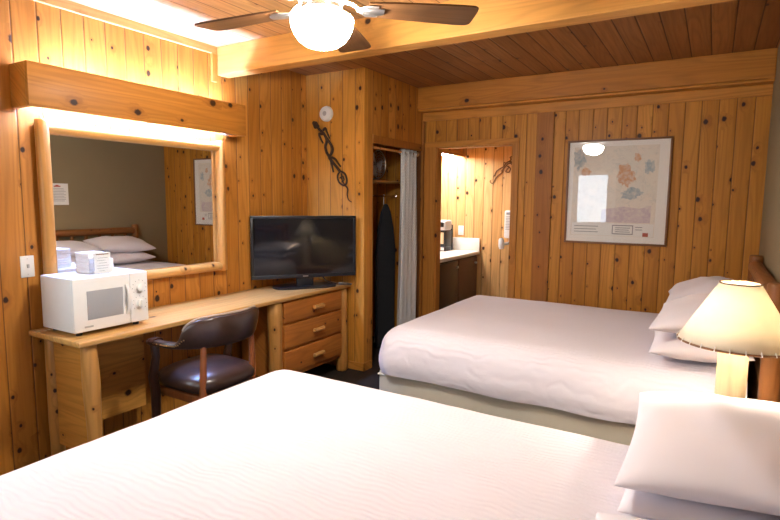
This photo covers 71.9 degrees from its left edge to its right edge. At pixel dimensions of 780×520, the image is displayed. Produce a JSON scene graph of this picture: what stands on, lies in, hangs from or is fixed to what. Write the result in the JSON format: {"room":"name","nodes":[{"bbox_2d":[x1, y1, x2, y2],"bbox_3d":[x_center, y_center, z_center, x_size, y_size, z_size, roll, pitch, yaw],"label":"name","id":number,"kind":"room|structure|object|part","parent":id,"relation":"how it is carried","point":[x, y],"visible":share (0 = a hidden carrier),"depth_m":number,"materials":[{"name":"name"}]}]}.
{"room":"hotel room","nodes":[
{"label":"hotel room","id":0,"kind":"room"},
{"bbox_2d":[0,0,306,475],"bbox_3d":[-1.729,-0.181,3.292,0.100,2.546,5.973,4,7,31],"label":"wall","id":1,"kind":"structure","parent":0,"point":[266,167],"depth_m":3.21,"materials":[{"name":"brown wood"}]},
{"bbox_2d":[20,255,34,277],"bbox_3d":[-1.931,0.035,2.865,0.018,0.115,0.068,4,7,31],"label":"light switch","id":2,"kind":"object","parent":1,"relation":"attached to","point":[27,269],"visible":1,"depth_m":2.86,"materials":[{"name":"white plastic"}]},
{"bbox_2d":[32,0,215,53],"bbox_3d":[-2.197,-1.323,2.245,0.020,0.054,3.710,4,7,31],"label":"trim","id":3,"kind":"structure","parent":1,"relation":"attached to","point":[67,5],"depth_m":3.24,"materials":[{"name":"brown wood"}]},
{"bbox_2d":[9,60,245,136],"bbox_3d":[-1.493,-0.948,3.318,0.177,0.218,1.449,4,7,31],"label":"valance","id":4,"kind":"object","parent":1,"relation":"attached to","point":[35,84],"visible":1,"depth_m":3.05,"materials":[{"name":"brown wood"}]},
{"bbox_2d":[34,118,226,279],"bbox_3d":[-1.544,-0.337,3.411,0.073,0.936,1.270,4,7,31],"label":"wall mirror","id":5,"kind":"object","parent":1,"relation":"attached to","point":[156,203],"visible":0.87,"depth_m":3.34,"materials":[{"name":"brown wood"}]},
{"bbox_3d":[-1.540,-0.759,3.363,0.062,0.062,1.243,4,7,31],"label":"log rail","id":6,"kind":"part","parent":5,"relation":"part of","materials":[{"name":"brown wood"}]},
{"bbox_3d":[-1.548,0.096,3.458,0.064,0.063,1.243,4,7,31],"label":"log rail","id":7,"kind":"part","parent":5,"relation":"part of","materials":[{"name":"brown wood"}]},
{"bbox_2d":[210,53,217,81],"bbox_3d":[-1.252,-1.366,3.823,0.022,0.192,0.046,4,7,31],"label":"trim","id":8,"kind":"structure","parent":1,"relation":"attached to","point":[213,57],"depth_m":3.81,"materials":[{"name":"brown wood"}]},
{"bbox_2d":[373,180,399,183],"bbox_3d":[-0.272,-0.753,5.149,0.415,0.020,0.995,4,7,31],"label":"closet shelf","id":9,"kind":"object","parent":1,"relation":"attached to","point":[374,181],"visible":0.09,"depth_m":5.20,"materials":[{"name":"brown wood"}]},
{"bbox_2d":[373,150,385,179],"bbox_3d":[-0.168,-0.912,5.185,0.176,0.288,0.268,4,7,31],"label":"desk fan","id":10,"kind":"object","parent":9,"relation":"on","point":[375,164],"visible":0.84,"depth_m":5.16,"materials":[{"name":"black plastic"}]},
{"bbox_2d":[216,0,733,77],"bbox_3d":[0.254,-1.316,3.018,3.432,0.193,0.119,4,7,31],"label":"beam","id":11,"kind":"structure","parent":1,"relation":"attached to","point":[494,18],"depth_m":2.95,"materials":[{"name":"brown wood"}]},
{"bbox_2d":[306,67,367,364],"bbox_3d":[-0.467,-0.325,4.693,0.612,2.546,0.050,4,7,31],"label":"wall","id":12,"kind":"structure","parent":0,"point":[345,92],"depth_m":4.59,"materials":[{"name":"brown wood"}]},
{"bbox_2d":[320,106,332,121],"bbox_3d":[-0.551,-1.250,4.593,0.132,0.132,0.040,4,7,31],"label":"smoke detector","id":13,"kind":"object","parent":12,"relation":"attached to","point":[326,113],"visible":1,"depth_m":4.58,"materials":[{"name":"white plastic"}]},
{"bbox_2d":[312,121,351,201],"bbox_3d":[-0.500,-0.849,4.614,0.422,0.701,0.024,4,7,31],"label":"ornament","id":14,"kind":"object","parent":12,"relation":"attached to","point":[315,124],"visible":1,"depth_m":4.60,"materials":[{"name":"metal"}]},
{"bbox_3d":[-0.547,-1.091,4.617,0.086,0.102,0.022,4,7,31],"label":"leg","id":15,"kind":"part","parent":14,"relation":"part of","materials":[{"name":"metal"}]},
{"bbox_2d":[334,359,371,370],"bbox_3d":[-0.331,0.913,4.773,0.324,0.070,0.128,4,7,31],"label":"baseboard","id":16,"kind":"structure","parent":12,"relation":"attached to","point":[365,366],"depth_m":4.68,"materials":[{"name":"brown wood"}]},
{"bbox_2d":[373,194,396,197],"bbox_3d":[-0.199,-0.613,5.119,0.040,0.039,1.000,4,7,31],"label":"rail","id":17,"kind":"object","parent":12,"relation":"attached to","point":[394,195],"visible":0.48,"depth_m":5.37,"materials":[{"name":"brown wood"}]},
{"bbox_3d":[-0.199,-0.613,5.119,0.020,0.020,1.000,4,7,31],"label":"rail","id":18,"kind":"part","parent":17,"relation":"part of","materials":[{"name":"brown wood"}]},
{"bbox_2d":[302,336,380,389],"bbox_3d":[0.089,1.192,3.058,3.632,0.100,7.200,4,7,31],"label":"floor","id":19,"kind":"structure","parent":0,"point":[369,378],"depth_m":4.58,"materials":[{"name":"carpet"}]},
{"bbox_2d":[29,279,350,455],"bbox_3d":[-1.130,0.668,3.790,0.518,0.761,2.324,4,7,31],"label":"desk","id":20,"kind":"object","parent":19,"relation":"on","point":[95,376],"visible":0.77,"depth_m":3.31,"materials":[{"name":"brown wood"}]},
{"bbox_3d":[-1.848,0.768,2.966,0.074,0.729,0.075,4,7,31],"label":"leg","id":21,"kind":"part","parent":20,"relation":"part of","materials":[{"name":"brown wood"}]},
{"bbox_3d":[-1.695,0.719,2.875,0.300,0.610,0.025,4,7,31],"label":"panel","id":22,"kind":"part","parent":20,"relation":"part of","materials":[{"name":"brown wood"}]},
{"bbox_3d":[-1.539,0.790,2.789,0.087,0.730,0.092,4,7,31],"label":"leg","id":23,"kind":"part","parent":20,"relation":"part of","materials":[{"name":"brown wood"}]},
{"bbox_2d":[40,267,148,335],"bbox_3d":[-1.605,0.222,2.957,0.337,0.302,0.420,4,7,31],"label":"microwave oven","id":24,"kind":"object","parent":20,"relation":"on","point":[76,303],"visible":1,"depth_m":2.83,"materials":[{"name":"white plastic"}]},
{"bbox_2d":[75,267,93,273],"bbox_3d":[-1.641,0.054,2.962,0.134,0.028,0.112,4,7,31],"label":"folded towel","id":25,"kind":"object","parent":24,"relation":"on","point":[78,270],"visible":0.53,"depth_m":2.90,"materials":[{"name":"white fabric"}]},
{"bbox_2d":[75,262,93,268],"bbox_3d":[-1.642,0.026,2.960,0.134,0.028,0.112,4,7,31],"label":"folded towel","id":26,"kind":"object","parent":25,"relation":"on","point":[79,265],"visible":0.49,"depth_m":2.90,"materials":[{"name":"white fabric"}]},
{"bbox_2d":[75,257,93,263],"bbox_3d":[-1.639,-0.002,2.954,0.134,0.028,0.112,4,7,31],"label":"folded towel","id":27,"kind":"object","parent":26,"relation":"on","point":[79,260],"visible":0.45,"depth_m":2.90,"materials":[{"name":"white fabric"}]},
{"bbox_2d":[74,251,100,258],"bbox_3d":[-1.642,-0.030,2.954,0.134,0.028,0.112,4,7,31],"label":"folded towel","id":28,"kind":"object","parent":27,"relation":"on","point":[86,254],"visible":0.66,"depth_m":2.91,"materials":[{"name":"white fabric"}]},
{"bbox_3d":[-1.523,0.224,2.843,0.018,0.280,0.310,4,7,31],"label":"door","id":29,"kind":"part","parent":24,"relation":"part of","materials":[{"name":"white plastic"}]},
{"bbox_2d":[93,252,111,274],"bbox_3d":[-1.547,0.017,2.893,0.045,0.120,0.096,4,7,31],"label":"card holder","id":30,"kind":"object","parent":24,"relation":"on","point":[102,263],"visible":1,"depth_m":2.89,"materials":[{"name":"paper"}]},
{"bbox_2d":[110,258,113,271],"bbox_3d":[-1.590,0.027,2.993,0.070,0.076,0.065,4,7,31],"label":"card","id":31,"kind":"object","parent":24,"relation":"on","point":[111,259],"visible":0.18,"depth_m":3.00,"materials":[{"name":"paper"}]},
{"bbox_3d":[-1.437,0.215,2.949,0.042,0.171,0.024,4,7,31],"label":"handle","id":32,"kind":"part","parent":24,"relation":"part of","materials":[{"name":"white plastic"}]},
{"bbox_3d":[-1.415,0.205,3.023,0.016,0.280,0.108,4,7,31],"label":"control panel","id":33,"kind":"part","parent":24,"relation":"part of","materials":[{"name":"white plastic"}]},
{"bbox_3d":[-1.397,0.153,3.008,0.029,0.066,0.066,4,7,31],"label":"knob","id":34,"kind":"part","parent":24,"relation":"part of","materials":[{"name":"white plastic"}]},
{"bbox_3d":[-1.398,0.243,3.018,0.029,0.066,0.066,4,7,31],"label":"knob","id":35,"kind":"part","parent":24,"relation":"part of","materials":[{"name":"white plastic"}]},
{"bbox_3d":[-1.679,0.661,3.173,0.025,0.560,0.490,4,7,31],"label":"modesty panel","id":36,"kind":"part","parent":20,"relation":"part of","materials":[{"name":"brown wood"}]},
{"bbox_3d":[-0.842,0.668,3.947,0.109,0.729,0.111,4,7,31],"label":"leg","id":37,"kind":"part","parent":20,"relation":"part of","materials":[{"name":"brown wood"}]},
{"bbox_2d":[250,216,355,289],"bbox_3d":[-0.698,-0.069,4.382,0.864,0.582,0.240,-2,7,-23],"label":"television","id":38,"kind":"object","parent":20,"relation":"on","point":[302,248],"visible":1,"depth_m":4.35,"materials":[{"name":"black plastic"}]},
{"bbox_3d":[-0.600,0.544,4.268,0.020,0.180,0.710,4,7,31],"label":"drawer","id":39,"kind":"part","parent":20,"relation":"part of","materials":[{"name":"brown wood"}]},
{"bbox_3d":[-0.598,0.361,4.248,0.020,0.153,0.710,4,7,31],"label":"drawer","id":40,"kind":"part","parent":20,"relation":"part of","materials":[{"name":"brown wood"}]},
{"bbox_3d":[-0.601,0.743,4.290,0.020,0.180,0.710,4,7,31],"label":"drawer","id":41,"kind":"part","parent":20,"relation":"part of","materials":[{"name":"brown wood"}]},
{"bbox_3d":[-0.569,0.744,4.282,0.048,0.033,0.120,4,7,31],"label":"log pull","id":42,"kind":"part","parent":20,"relation":"part of","materials":[{"name":"brown wood"}]},
{"bbox_3d":[-0.567,0.545,4.260,0.048,0.034,0.120,4,7,31],"label":"log pull","id":43,"kind":"part","parent":20,"relation":"part of","materials":[{"name":"brown wood"}]},
{"bbox_3d":[-0.565,0.363,4.240,0.048,0.033,0.120,4,7,31],"label":"log pull","id":44,"kind":"part","parent":20,"relation":"part of","materials":[{"name":"brown wood"}]},
{"bbox_3d":[-0.416,0.595,4.643,0.099,0.729,0.101,4,7,31],"label":"leg","id":45,"kind":"part","parent":20,"relation":"part of","materials":[{"name":"brown wood"}]},
{"bbox_2d":[146,305,258,417],"bbox_3d":[-1.059,0.692,3.165,0.521,0.857,0.608,4,7,31],"label":"chair","id":46,"kind":"object","parent":19,"relation":"on","point":[192,379],"visible":0.91,"depth_m":2.98,"materials":[{"name":"brown leather"}]},
{"bbox_3d":[-1.326,0.791,3.037,0.064,0.679,0.119,-3,7,-26],"label":"leg","id":47,"kind":"part","parent":46,"relation":"part of","materials":[{"name":"brown wood"}]},
{"bbox_3d":[-1.014,0.369,3.104,0.422,0.183,0.594,4,7,31],"label":"backrest","id":48,"kind":"part","parent":46,"relation":"part of","materials":[{"name":"brown leather"}]},
{"bbox_3d":[-1.006,0.810,2.914,0.049,0.679,0.100,-3,7,-26],"label":"leg","id":49,"kind":"part","parent":46,"relation":"part of","materials":[{"name":"brown wood"}]},
{"bbox_3d":[-1.085,0.744,3.187,0.390,0.051,0.400,4,7,31],"label":"seat frame","id":50,"kind":"part","parent":46,"relation":"part of","materials":[{"name":"brown wood"}]},
{"bbox_3d":[-1.080,0.651,3.174,0.470,0.120,0.468,4,7,31],"label":"seat","id":51,"kind":"part","parent":46,"relation":"part of","materials":[{"name":"brown leather"}]},
{"bbox_3d":[-1.063,0.745,3.474,0.119,0.679,0.064,0,6,-2],"label":"leg","id":52,"kind":"part","parent":46,"relation":"part of","materials":[{"name":"brown wood"}]},
{"bbox_3d":[-0.802,0.774,3.252,0.100,0.679,0.049,0,6,-2],"label":"leg","id":53,"kind":"part","parent":46,"relation":"part of","materials":[{"name":"brown wood"}]},
{"bbox_2d":[0,370,652,519],"bbox_3d":[-0.080,0.743,1.519,2.179,1.130,1.725,4,7,31],"label":"bed","id":54,"kind":"object","parent":19,"relation":"on","point":[279,444],"visible":0.93,"depth_m":1.64,"materials":[{"name":"white fabric"}]},
{"bbox_2d":[595,512,646,519],"bbox_3d":[0.515,0.632,0.877,0.459,0.170,0.700,4,7,31],"label":"pillow","id":55,"kind":"object","parent":54,"relation":"on","point":[599,516],"visible":1,"depth_m":1.22,"materials":[{"name":"white fabric"}]},
{"bbox_2d":[617,488,779,519],"bbox_3d":[0.905,0.600,1.518,0.420,0.098,0.640,4,7,29],"label":"pillow","id":56,"kind":"object","parent":54,"relation":"on","point":[633,502],"visible":0.23,"depth_m":1.31,"materials":[{"name":"white fabric"}]},
{"bbox_2d":[613,391,779,515],"bbox_3d":[0.925,0.507,1.519,0.458,0.151,0.661,4,7,29],"label":"pillow","id":57,"kind":"object","parent":56,"relation":"on","point":[707,448],"visible":1,"depth_m":1.38,"materials":[{"name":"white fabric"}]},
{"bbox_2d":[374,194,394,348],"bbox_3d":[-0.062,0.106,5.423,0.064,1.534,0.330,4,7,31],"label":"ironing board","id":58,"kind":"object","parent":19,"relation":"on","point":[385,242],"visible":0.92,"depth_m":5.38,"materials":[{"name":"black fabric"}]},
{"bbox_2d":[439,255,476,309],"bbox_3d":[0.549,0.383,6.141,0.556,0.838,1.105,4,7,31],"label":"vanity cabinet","id":59,"kind":"object","parent":19,"relation":"on","point":[458,277],"visible":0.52,"depth_m":5.97,"materials":[{"name":"brown wood"}]},
{"bbox_3d":[0.614,0.395,5.777,0.020,0.735,0.520,4,7,31],"label":"door","id":60,"kind":"part","parent":59,"relation":"part of","materials":[{"name":"brown wood"}]},
{"bbox_2d":[440,237,479,262],"bbox_3d":[0.553,-0.130,6.086,0.557,0.192,1.118,4,7,31],"label":"countertop","id":61,"kind":"structure","parent":59,"relation":"on","point":[462,247],"depth_m":6.41,"materials":[{"name":"beige laminate"}]},
{"bbox_2d":[440,220,452,250],"bbox_3d":[0.654,-0.295,6.424,0.120,0.364,0.232,4,7,31],"label":"coffee maker","id":62,"kind":"object","parent":61,"relation":"on","point":[446,236],"visible":0.68,"depth_m":6.35,"materials":[{"name":"black plastic"}]},
{"bbox_3d":[0.607,-0.258,6.356,0.058,0.135,0.003,4,7,31],"label":"plate","id":63,"kind":"part","parent":62,"relation":"part of","materials":[{"name":"silver metal"}]},
{"bbox_3d":[0.704,-0.277,6.509,0.116,0.310,0.040,4,7,31],"label":"water tank","id":64,"kind":"part","parent":62,"relation":"part of","materials":[{"name":"black plastic"}]},
{"bbox_3d":[0.895,0.346,6.242,0.020,0.735,0.530,4,7,31],"label":"door","id":65,"kind":"part","parent":59,"relation":"part of","materials":[{"name":"brown wood"}]},
{"bbox_2d":[378,255,779,445],"bbox_3d":[1.214,0.521,3.623,2.179,1.130,1.725,4,7,31],"label":"bed","id":66,"kind":"object","parent":19,"relation":"on","point":[582,370],"visible":0.59,"depth_m":3.09,"materials":[{"name":"white fabric"}]},
{"bbox_2d":[379,295,746,424],"bbox_3d":[1.170,0.566,3.673,2.043,0.322,1.685,4,7,31],"label":"bedspread","id":67,"kind":"object","parent":66,"relation":"on","point":[594,363],"depth_m":3.12,"materials":[{"name":"white fabric"}]},
{"bbox_2d":[649,330,754,362],"bbox_3d":[1.629,0.421,2.845,0.439,0.158,0.660,4,7,28],"label":"pillow","id":68,"kind":"object","parent":66,"relation":"on","point":[667,344],"visible":0.25,"depth_m":2.62,"materials":[{"name":"white fabric"}]},
{"bbox_2d":[649,293,709,332],"bbox_3d":[1.648,0.278,2.830,0.435,0.180,0.662,5,8,32],"label":"pillow","id":69,"kind":"object","parent":68,"relation":"on","point":[674,315],"visible":0.5,"depth_m":2.69,"materials":[{"name":"white fabric"}]},
{"bbox_3d":[2.056,0.701,3.026,0.024,0.320,1.360,4,7,31],"label":"headboard","id":70,"kind":"part","parent":66,"relation":"part of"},
{"bbox_3d":[2.433,0.531,3.637,0.081,1.130,0.082,4,7,31],"label":"post","id":71,"kind":"part","parent":66,"relation":"part of","materials":[{"name":"brown wood"}]},
{"bbox_3d":[2.058,0.502,3.004,0.074,0.073,1.420,4,7,31],"label":"rail","id":72,"kind":"part","parent":66,"relation":"part of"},
{"bbox_3d":[2.062,0.109,2.961,0.088,0.087,1.420,4,7,31],"label":"rail","id":73,"kind":"part","parent":66,"relation":"part of","materials":[{"name":"brown wood"}]},
{"bbox_3d":[1.681,0.662,2.393,0.081,1.130,0.082,4,7,31],"label":"post","id":74,"kind":"part","parent":66,"relation":"part of","materials":[{"name":"brown wood"}]},
{"bbox_3d":[1.988,0.359,3.431,0.440,0.160,0.660,1,6,33],"label":"pillow","id":75,"kind":"object","parent":66,"relation":"on","visible":0},
{"bbox_2d":[666,276,732,301],"bbox_3d":[2.012,0.204,3.412,0.443,0.208,0.683,4,7,28],"label":"pillow","id":76,"kind":"object","parent":75,"relation":"on","point":[701,285],"visible":0.38,"depth_m":3.25,"materials":[{"name":"white fabric"}]},
{"bbox_3d":[1.307,0.968,2.188,0.440,0.560,0.670,4,7,31],"label":"nightstand","id":77,"kind":"object","parent":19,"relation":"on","visible":0},
{"bbox_2d":[676,280,779,398],"bbox_3d":[1.224,0.395,1.914,0.378,0.638,0.376,4,7,31],"label":"table lamp","id":78,"kind":"object","parent":77,"relation":"on","point":[738,320],"visible":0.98,"depth_m":1.81,"materials":[{"name":"beige fabric"}]},
{"bbox_3d":[1.224,0.290,1.902,0.374,0.008,0.374,4,7,31],"label":"trim","id":79,"kind":"part","parent":78,"relation":"part of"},
{"bbox_3d":[1.225,0.186,1.890,0.366,0.211,0.366,4,7,31],"label":"lamp shade","id":80,"kind":"part","parent":78,"relation":"part of","materials":[{"name":"beige fabric"}]},
{"bbox_3d":[1.218,0.485,1.927,0.092,0.395,0.090,4,7,31],"label":"post","id":81,"kind":"part","parent":78,"relation":"part of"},
{"bbox_3d":[1.226,0.081,1.879,0.130,0.006,0.130,4,7,31],"label":"trim","id":82,"kind":"part","parent":78,"relation":"part of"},
{"bbox_2d":[367,69,422,361],"bbox_3d":[0.045,-0.354,4.999,0.050,2.546,1.004,4,7,31],"label":"wall","id":83,"kind":"structure","parent":0,"point":[393,113],"depth_m":4.74,"materials":[{"name":"brown wood"}]},
{"bbox_2d":[373,146,418,156],"bbox_3d":[0.048,-1.005,4.951,0.044,0.044,0.868,4,7,31],"label":"curtain rod","id":84,"kind":"object","parent":83,"relation":"attached to","point":[374,147],"visible":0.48,"depth_m":4.85,"materials":[{"name":"brown wood"}]},
{"bbox_2d":[397,149,416,325],"bbox_3d":[0.167,-0.110,5.265,0.099,1.900,0.337,4,7,31],"label":"curtain","id":85,"kind":"object","parent":84,"relation":"hanging from","point":[407,265],"visible":0.88,"depth_m":5.22,"materials":[{"name":"grey fabric"}]},
{"bbox_2d":[372,135,422,151],"bbox_3d":[0.050,-1.066,4.944,0.104,0.067,0.910,4,7,31],"label":"trim","id":86,"kind":"structure","parent":83,"relation":"attached to","point":[379,140],"depth_m":4.87,"materials":[{"name":"brown wood"}]},
{"bbox_2d":[419,121,424,316],"bbox_3d":[0.322,-0.246,5.408,0.020,2.245,0.040,4,7,31],"label":"trim","id":87,"kind":"structure","parent":83,"relation":"attached to","point":[423,122],"depth_m":5.38,"materials":[{"name":"brown wood"}]},
{"bbox_2d":[69,0,779,87],"bbox_3d":[-0.203,-1.382,2.244,3.632,0.100,5.973,4,7,31],"label":"ceiling","id":88,"kind":"structure","parent":0,"point":[736,25],"depth_m":3.57,"materials":[{"name":"brown wood"}]},
{"bbox_2d":[194,0,478,52],"bbox_3d":[-0.316,-1.109,2.240,1.253,0.445,1.287,4,7,31],"label":"ceiling fan","id":89,"kind":"object","parent":88,"relation":"hanging from","point":[322,25],"visible":1,"depth_m":2.25,"materials":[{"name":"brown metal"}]},
{"bbox_3d":[-0.663,-1.081,2.428,0.463,0.008,0.172,4,14,27],"label":"blade","id":90,"kind":"part","parent":89,"relation":"part of","materials":[{"name":"brown wood"}]},
{"bbox_3d":[-0.284,-0.952,2.248,0.264,0.132,0.264,4,7,31],"label":"globe","id":91,"kind":"part","parent":89,"relation":"part of"},
{"bbox_3d":[-0.217,-1.102,2.656,0.172,0.008,0.463,-6,5,10],"label":"blade","id":92,"kind":"part","parent":89,"relation":"part of","materials":[{"name":"brown wood"}]},
{"bbox_3d":[0.138,-1.060,2.304,0.463,0.008,0.172,0,-1,-9],"label":"blade","id":93,"kind":"part","parent":89,"relation":"part of","materials":[{"name":"brown wood"}]},
{"bbox_2d":[441,146,511,297],"bbox_3d":[1.529,-0.399,6.185,2.300,2.400,0.100,4,7,31],"label":"wall","id":94,"kind":"structure","parent":0,"point":[469,199],"depth_m":6.38,"materials":[{"name":"brown wood"}]},
{"bbox_2d":[458,226,463,234],"bbox_3d":[0.861,-0.360,6.528,0.070,0.115,0.009,4,7,31],"label":"wall outlet","id":95,"kind":"object","parent":94,"relation":"attached to","point":[460,228],"visible":1,"depth_m":6.52,"materials":[{"name":"white plastic"}]},
{"bbox_2d":[453,237,479,250],"bbox_3d":[0.834,-0.200,6.552,0.552,0.150,0.022,4,7,31],"label":"backsplash","id":96,"kind":"structure","parent":94,"relation":"attached to","point":[473,244],"depth_m":6.48,"materials":[{"name":"beige laminate"}]},
{"bbox_2d":[490,156,511,183],"bbox_3d":[1.288,-1.035,6.195,0.284,0.309,0.020,4,7,31],"label":"ornament","id":97,"kind":"object","parent":94,"relation":"attached to","point":[510,161],"visible":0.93,"depth_m":6.17,"materials":[{"name":"brown metal"}]},
{"bbox_2d":[498,210,509,248],"bbox_3d":[1.354,-0.347,6.179,0.208,0.445,0.110,1,6,7],"label":"hair dryer","id":98,"kind":"object","parent":94,"relation":"attached to","point":[501,243],"visible":0.59,"depth_m":6.16,"materials":[{"name":"white plastic"}]},
{"bbox_2d":[505,216,509,229],"bbox_3d":[1.368,-0.421,6.137,0.100,0.152,0.005,4,7,31],"label":"grille","id":99,"kind":"object","parent":98,"relation":"attached to","point":[507,218],"depth_m":6.15,"materials":[{"name":"grey plastic"}]},
{"bbox_2d":[372,96,771,335],"bbox_3d":[1.297,-0.331,4.893,3.632,2.546,0.100,4,7,31],"label":"wall","id":100,"kind":"structure","parent":0,"point":[720,147],"depth_m":4.34,"materials":[{"name":"brown wood"}]},
{"bbox_2d":[422,140,519,315],"bbox_3d":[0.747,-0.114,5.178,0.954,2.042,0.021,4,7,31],"label":"trim","id":101,"kind":"structure","parent":100,"relation":"attached to","point":[430,161],"depth_m":5.31,"materials":[{"name":"brown wood"}]},
{"bbox_2d":[425,138,519,147],"bbox_3d":[0.755,-1.103,5.068,0.954,0.051,0.023,4,7,31],"label":"trim","id":102,"kind":"structure","parent":100,"relation":"attached to","point":[503,140],"depth_m":5.04,"materials":[{"name":"brown wood"}]},
{"bbox_2d":[530,112,554,301],"bbox_3d":[1.351,-0.170,4.806,0.150,2.245,0.022,4,7,31],"label":"trim","id":103,"kind":"structure","parent":100,"relation":"attached to","point":[542,190],"depth_m":4.76,"materials":[{"name":"brown wood"}]},
{"bbox_2d":[418,78,774,121],"bbox_3d":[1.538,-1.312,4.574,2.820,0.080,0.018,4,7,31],"label":"trim","id":104,"kind":"structure","parent":100,"relation":"attached to","point":[756,90],"depth_m":4.40,"materials":[{"name":"brown wood"}]},
{"bbox_2d":[417,48,777,109],"bbox_3d":[1.508,-1.466,4.504,2.820,0.201,0.142,4,7,31],"label":"ceiling beam","id":105,"kind":"structure","parent":100,"relation":"attached to","point":[754,64],"depth_m":4.27,"materials":[{"name":"brown wood"}]},
{"bbox_2d":[564,136,673,246],"bbox_3d":[1.868,-0.562,4.449,0.800,0.867,0.024,4,7,31],"label":"framed picture","id":106,"kind":"object","parent":100,"relation":"attached to","point":[618,190],"visible":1,"depth_m":4.43,"materials":[{"name":"paper"}]},
{"bbox_2d":[759,44,779,281],"bbox_3d":[1.299,0.047,1.487,0.100,2.546,5.973,4,7,31],"label":"wall","id":107,"kind":"structure","parent":0,"point":[769,248],"depth_m":3.41,"materials":[{"name":"beige paper"}]},
{"bbox_3d":[0.270,-0.415,6.224,0.100,2.400,1.127,4,7,31],"label":"wall","id":108,"kind":"structure","parent":0,"visible":0},
{"bbox_2d":[442,148,462,156],"bbox_3d":[0.454,-1.252,6.026,0.310,0.110,1.115,4,7,31],"label":"vanity light","id":109,"kind":"object","parent":108,"relation":"attached to","point":[445,152],"visible":0.22,"depth_m":6.25,"materials":[{"name":"brown wood"}]}
]}

